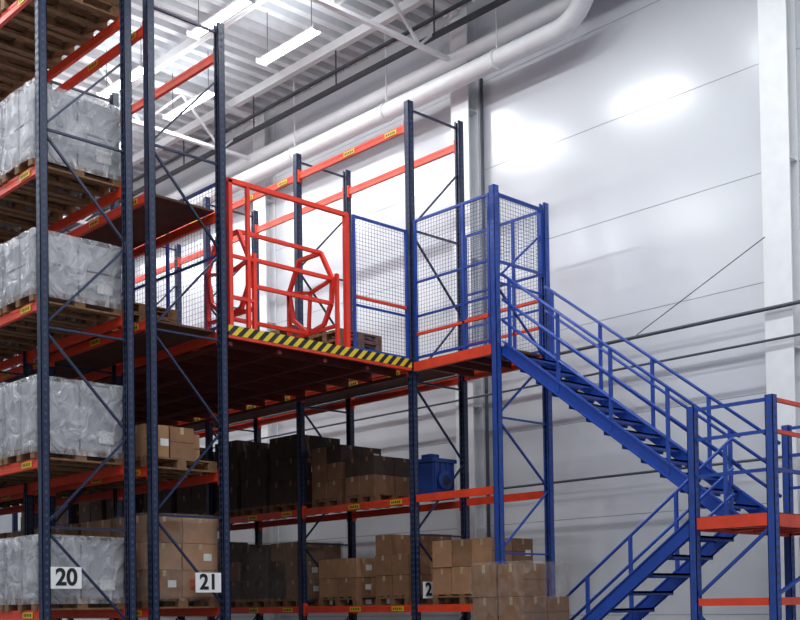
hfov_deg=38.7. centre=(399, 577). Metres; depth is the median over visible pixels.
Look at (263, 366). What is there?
platform
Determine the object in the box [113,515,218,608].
cardboard boxes
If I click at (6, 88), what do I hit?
wooden pallet
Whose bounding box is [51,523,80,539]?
cardboard boxes
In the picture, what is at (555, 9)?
pipe
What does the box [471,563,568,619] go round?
cardboard boxes
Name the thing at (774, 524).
platform
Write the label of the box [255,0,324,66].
fluorescent light
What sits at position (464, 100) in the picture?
column
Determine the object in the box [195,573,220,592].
number sign
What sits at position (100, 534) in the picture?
cardboard boxes
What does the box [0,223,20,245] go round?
pallet
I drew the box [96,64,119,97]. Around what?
fluorescent light
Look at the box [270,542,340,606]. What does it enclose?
cardboard boxes
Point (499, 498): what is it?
frame
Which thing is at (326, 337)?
wooden pallet
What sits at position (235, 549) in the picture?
cardboard boxes
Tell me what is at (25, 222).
pallet
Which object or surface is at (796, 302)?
conduit
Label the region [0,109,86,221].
pallet
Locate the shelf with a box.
[0,194,214,386]
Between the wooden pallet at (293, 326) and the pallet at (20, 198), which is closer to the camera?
the pallet at (20, 198)
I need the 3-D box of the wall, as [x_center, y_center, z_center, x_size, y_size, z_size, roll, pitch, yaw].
[0.650,-3.796,20.070,0.120,11.950,44.000,0,-2,-43]
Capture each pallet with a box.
[0,0,85,64]
[0,38,54,86]
[0,70,20,101]
[0,84,120,204]
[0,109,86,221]
[0,199,54,235]
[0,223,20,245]
[0,244,88,339]
[0,325,56,350]
[0,341,21,361]
[0,383,88,476]
[0,470,57,482]
[0,476,22,488]
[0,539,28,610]
[1,0,119,41]
[2,227,121,327]
[3,376,123,470]
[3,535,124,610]
[35,481,111,493]
[49,330,95,352]
[50,472,145,488]
[78,300,176,341]
[270,325,326,341]
[309,328,381,373]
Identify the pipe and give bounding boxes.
[94,0,592,218]
[165,0,571,199]
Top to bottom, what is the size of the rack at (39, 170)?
9.300 m
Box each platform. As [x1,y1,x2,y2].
[64,324,541,430]
[686,394,799,619]
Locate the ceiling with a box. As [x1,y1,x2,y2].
[3,0,471,215]
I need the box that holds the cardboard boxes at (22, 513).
[21,504,23,530]
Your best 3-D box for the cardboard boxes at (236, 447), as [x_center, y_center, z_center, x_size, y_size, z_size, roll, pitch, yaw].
[-2.819,-1.760,21.044,0.952,1.391,0.706,0,-2,-43]
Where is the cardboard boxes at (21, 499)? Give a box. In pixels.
[5,498,37,502]
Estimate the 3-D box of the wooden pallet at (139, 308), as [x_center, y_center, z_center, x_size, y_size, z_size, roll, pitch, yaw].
[-3.669,-3.391,15.377,1.040,0.436,0.800,0,-2,-43]
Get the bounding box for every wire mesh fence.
[120,183,216,329]
[351,214,408,358]
[413,193,490,360]
[465,211,540,353]
[499,193,542,277]
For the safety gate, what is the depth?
15.97 m
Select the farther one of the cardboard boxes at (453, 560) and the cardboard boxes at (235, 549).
the cardboard boxes at (235, 549)
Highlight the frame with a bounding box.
[416,184,555,611]
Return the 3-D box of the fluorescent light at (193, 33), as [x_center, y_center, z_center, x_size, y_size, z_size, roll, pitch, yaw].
[-2.887,-9.330,18.238,0.240,0.850,1.580,0,-2,-43]
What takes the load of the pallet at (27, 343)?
on the rack at (39, 170)
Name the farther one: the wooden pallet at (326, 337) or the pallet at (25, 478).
the wooden pallet at (326, 337)
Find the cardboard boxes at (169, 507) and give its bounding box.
[144,448,204,514]
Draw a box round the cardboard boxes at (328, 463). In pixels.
[312,444,380,510]
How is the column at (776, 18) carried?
on the floor
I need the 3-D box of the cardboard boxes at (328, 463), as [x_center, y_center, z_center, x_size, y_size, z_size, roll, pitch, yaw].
[-0.887,-1.643,19.043,0.905,1.001,0.758,0,-2,-43]
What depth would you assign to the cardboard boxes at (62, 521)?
25.26 m
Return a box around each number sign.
[50,567,81,588]
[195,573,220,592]
[423,582,432,597]
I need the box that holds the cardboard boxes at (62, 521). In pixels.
[55,495,78,525]
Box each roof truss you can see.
[63,190,109,223]
[64,55,258,159]
[312,0,458,61]
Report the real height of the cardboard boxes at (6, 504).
0.541 m
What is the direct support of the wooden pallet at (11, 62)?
on the rack at (39, 170)
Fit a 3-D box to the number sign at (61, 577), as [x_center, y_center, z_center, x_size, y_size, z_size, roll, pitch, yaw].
[-3.832,0.007,13.094,0.380,0.250,0.014,0,-2,-43]
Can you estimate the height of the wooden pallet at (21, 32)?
0.436 m
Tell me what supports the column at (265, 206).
on the floor
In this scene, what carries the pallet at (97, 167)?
on the rack at (39, 170)
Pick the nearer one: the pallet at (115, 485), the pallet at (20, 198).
the pallet at (20, 198)
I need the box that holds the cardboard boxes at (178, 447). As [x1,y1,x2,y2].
[112,423,216,477]
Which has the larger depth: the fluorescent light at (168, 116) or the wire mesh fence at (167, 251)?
the fluorescent light at (168, 116)
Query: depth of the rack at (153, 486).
14.70 m
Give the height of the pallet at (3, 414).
1.010 m
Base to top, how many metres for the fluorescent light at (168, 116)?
0.850 m
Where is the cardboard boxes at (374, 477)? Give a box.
[345,455,409,507]
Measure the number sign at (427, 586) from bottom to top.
0.250 m
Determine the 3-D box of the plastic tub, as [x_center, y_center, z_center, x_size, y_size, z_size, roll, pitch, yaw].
[0.523,-1.567,17.860,0.540,0.710,0.565,0,-2,-43]
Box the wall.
[0,0,799,619]
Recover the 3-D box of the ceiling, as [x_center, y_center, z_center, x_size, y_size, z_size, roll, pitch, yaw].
[-8.172,-9.918,11.826,24.300,0.150,44.160,0,-2,-43]
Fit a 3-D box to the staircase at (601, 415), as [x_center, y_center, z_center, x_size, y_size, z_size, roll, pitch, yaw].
[3.038,-2.378,14.910,1.000,3.843,3.718,0,-2,-43]
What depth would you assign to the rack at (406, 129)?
18.96 m
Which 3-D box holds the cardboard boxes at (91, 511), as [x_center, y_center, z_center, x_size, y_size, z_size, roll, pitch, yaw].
[-6.294,-1.690,24.706,0.962,1.535,1.004,0,-2,-43]
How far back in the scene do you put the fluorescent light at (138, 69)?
20.02 m
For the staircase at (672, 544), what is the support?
on the floor
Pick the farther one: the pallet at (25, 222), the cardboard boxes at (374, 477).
the cardboard boxes at (374, 477)
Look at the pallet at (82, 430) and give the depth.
13.50 m
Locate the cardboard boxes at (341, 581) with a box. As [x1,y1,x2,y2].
[319,558,375,605]
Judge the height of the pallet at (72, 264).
0.862 m
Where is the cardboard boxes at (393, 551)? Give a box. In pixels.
[375,534,451,604]
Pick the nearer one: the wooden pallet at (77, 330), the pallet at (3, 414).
the pallet at (3, 414)
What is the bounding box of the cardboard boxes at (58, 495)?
[4,485,83,498]
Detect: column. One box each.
[17,364,20,530]
[252,114,280,619]
[449,6,485,619]
[757,0,799,619]
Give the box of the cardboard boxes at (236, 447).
[215,440,276,521]
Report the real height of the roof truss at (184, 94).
0.940 m
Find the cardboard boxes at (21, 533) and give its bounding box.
[19,529,37,538]
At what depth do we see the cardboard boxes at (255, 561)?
20.04 m
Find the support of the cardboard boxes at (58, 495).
on the rack at (153, 486)
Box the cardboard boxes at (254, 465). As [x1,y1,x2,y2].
[240,449,295,518]
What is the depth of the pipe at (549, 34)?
19.23 m
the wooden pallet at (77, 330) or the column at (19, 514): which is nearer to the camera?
the wooden pallet at (77, 330)
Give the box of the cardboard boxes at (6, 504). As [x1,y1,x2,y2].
[0,500,23,506]
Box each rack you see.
[0,0,136,619]
[0,0,230,619]
[11,100,470,619]
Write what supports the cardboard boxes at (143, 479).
on the rack at (153, 486)
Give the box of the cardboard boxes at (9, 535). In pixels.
[0,531,18,539]
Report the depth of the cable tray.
20.68 m
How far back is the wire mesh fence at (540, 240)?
16.39 m
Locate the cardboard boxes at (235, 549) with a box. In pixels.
[217,544,270,607]
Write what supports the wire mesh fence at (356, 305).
on the platform at (263, 366)
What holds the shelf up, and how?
attached to the rack at (153, 486)
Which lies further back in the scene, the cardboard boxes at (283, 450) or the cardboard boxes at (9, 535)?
the cardboard boxes at (283, 450)
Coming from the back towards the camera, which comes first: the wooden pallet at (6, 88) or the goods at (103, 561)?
the wooden pallet at (6, 88)
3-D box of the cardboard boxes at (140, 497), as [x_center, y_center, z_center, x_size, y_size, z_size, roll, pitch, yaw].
[-5.473,-1.752,23.837,0.959,1.592,1.008,0,-2,-43]
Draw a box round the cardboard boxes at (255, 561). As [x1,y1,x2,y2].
[242,547,282,606]
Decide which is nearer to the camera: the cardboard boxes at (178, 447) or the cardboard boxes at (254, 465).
the cardboard boxes at (178, 447)
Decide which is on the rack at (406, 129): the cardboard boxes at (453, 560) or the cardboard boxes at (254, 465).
the cardboard boxes at (254, 465)
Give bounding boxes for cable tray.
[53,0,509,236]
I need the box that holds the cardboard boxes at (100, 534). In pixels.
[81,519,173,606]
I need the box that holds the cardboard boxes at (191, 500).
[177,452,247,525]
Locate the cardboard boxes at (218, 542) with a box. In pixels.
[189,542,247,605]
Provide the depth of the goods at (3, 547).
13.72 m
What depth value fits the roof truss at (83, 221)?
26.87 m
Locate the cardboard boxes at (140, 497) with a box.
[106,485,144,519]
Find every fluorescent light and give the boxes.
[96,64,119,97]
[132,57,142,80]
[162,68,213,120]
[186,0,254,40]
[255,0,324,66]
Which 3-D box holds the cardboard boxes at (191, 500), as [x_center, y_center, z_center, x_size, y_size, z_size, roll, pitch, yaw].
[-3.607,-1.682,21.873,0.950,1.299,1.007,0,-2,-43]
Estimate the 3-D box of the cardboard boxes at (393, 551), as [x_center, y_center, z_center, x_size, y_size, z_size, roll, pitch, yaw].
[0.215,-0.113,17.826,0.956,1.091,0.761,0,-2,-43]
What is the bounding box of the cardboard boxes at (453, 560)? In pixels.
[432,537,532,604]
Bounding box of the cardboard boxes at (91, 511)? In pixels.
[79,490,105,522]
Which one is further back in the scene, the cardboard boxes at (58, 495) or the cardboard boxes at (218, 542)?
the cardboard boxes at (218, 542)
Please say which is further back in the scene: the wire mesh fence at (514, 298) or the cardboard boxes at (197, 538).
the wire mesh fence at (514, 298)
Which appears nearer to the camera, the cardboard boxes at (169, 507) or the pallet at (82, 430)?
the pallet at (82, 430)
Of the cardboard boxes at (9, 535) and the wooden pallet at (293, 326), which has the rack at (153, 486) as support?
the cardboard boxes at (9, 535)
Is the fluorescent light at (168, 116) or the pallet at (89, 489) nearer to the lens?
the pallet at (89, 489)
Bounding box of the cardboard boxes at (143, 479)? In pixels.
[79,465,180,483]
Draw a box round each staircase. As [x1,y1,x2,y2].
[501,273,781,515]
[566,437,737,619]
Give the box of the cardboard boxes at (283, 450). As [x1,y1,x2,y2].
[269,434,340,515]
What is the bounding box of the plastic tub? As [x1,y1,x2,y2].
[408,454,456,501]
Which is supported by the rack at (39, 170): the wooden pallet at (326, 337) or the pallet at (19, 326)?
the pallet at (19, 326)
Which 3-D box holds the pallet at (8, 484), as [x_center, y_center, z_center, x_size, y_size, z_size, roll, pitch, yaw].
[-5.905,-1.769,15.730,1.231,0.982,0.841,0,-2,-43]
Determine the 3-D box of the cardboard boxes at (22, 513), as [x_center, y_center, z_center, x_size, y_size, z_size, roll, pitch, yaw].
[-8.223,-1.574,26.734,0.958,1.459,1.000,0,-2,-43]
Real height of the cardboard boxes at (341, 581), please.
0.761 m
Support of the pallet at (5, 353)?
on the rack at (39, 170)
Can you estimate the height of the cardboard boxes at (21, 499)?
0.541 m
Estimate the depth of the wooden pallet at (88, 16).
13.99 m
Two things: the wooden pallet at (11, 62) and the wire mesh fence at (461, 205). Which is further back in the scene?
the wire mesh fence at (461, 205)
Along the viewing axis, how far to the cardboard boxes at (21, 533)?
16.47 m
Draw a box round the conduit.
[194,78,799,536]
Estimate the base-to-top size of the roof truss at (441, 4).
0.940 m
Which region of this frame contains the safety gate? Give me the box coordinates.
[205,177,350,347]
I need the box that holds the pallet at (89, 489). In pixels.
[35,481,111,493]
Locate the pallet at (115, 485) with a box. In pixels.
[50,472,145,488]

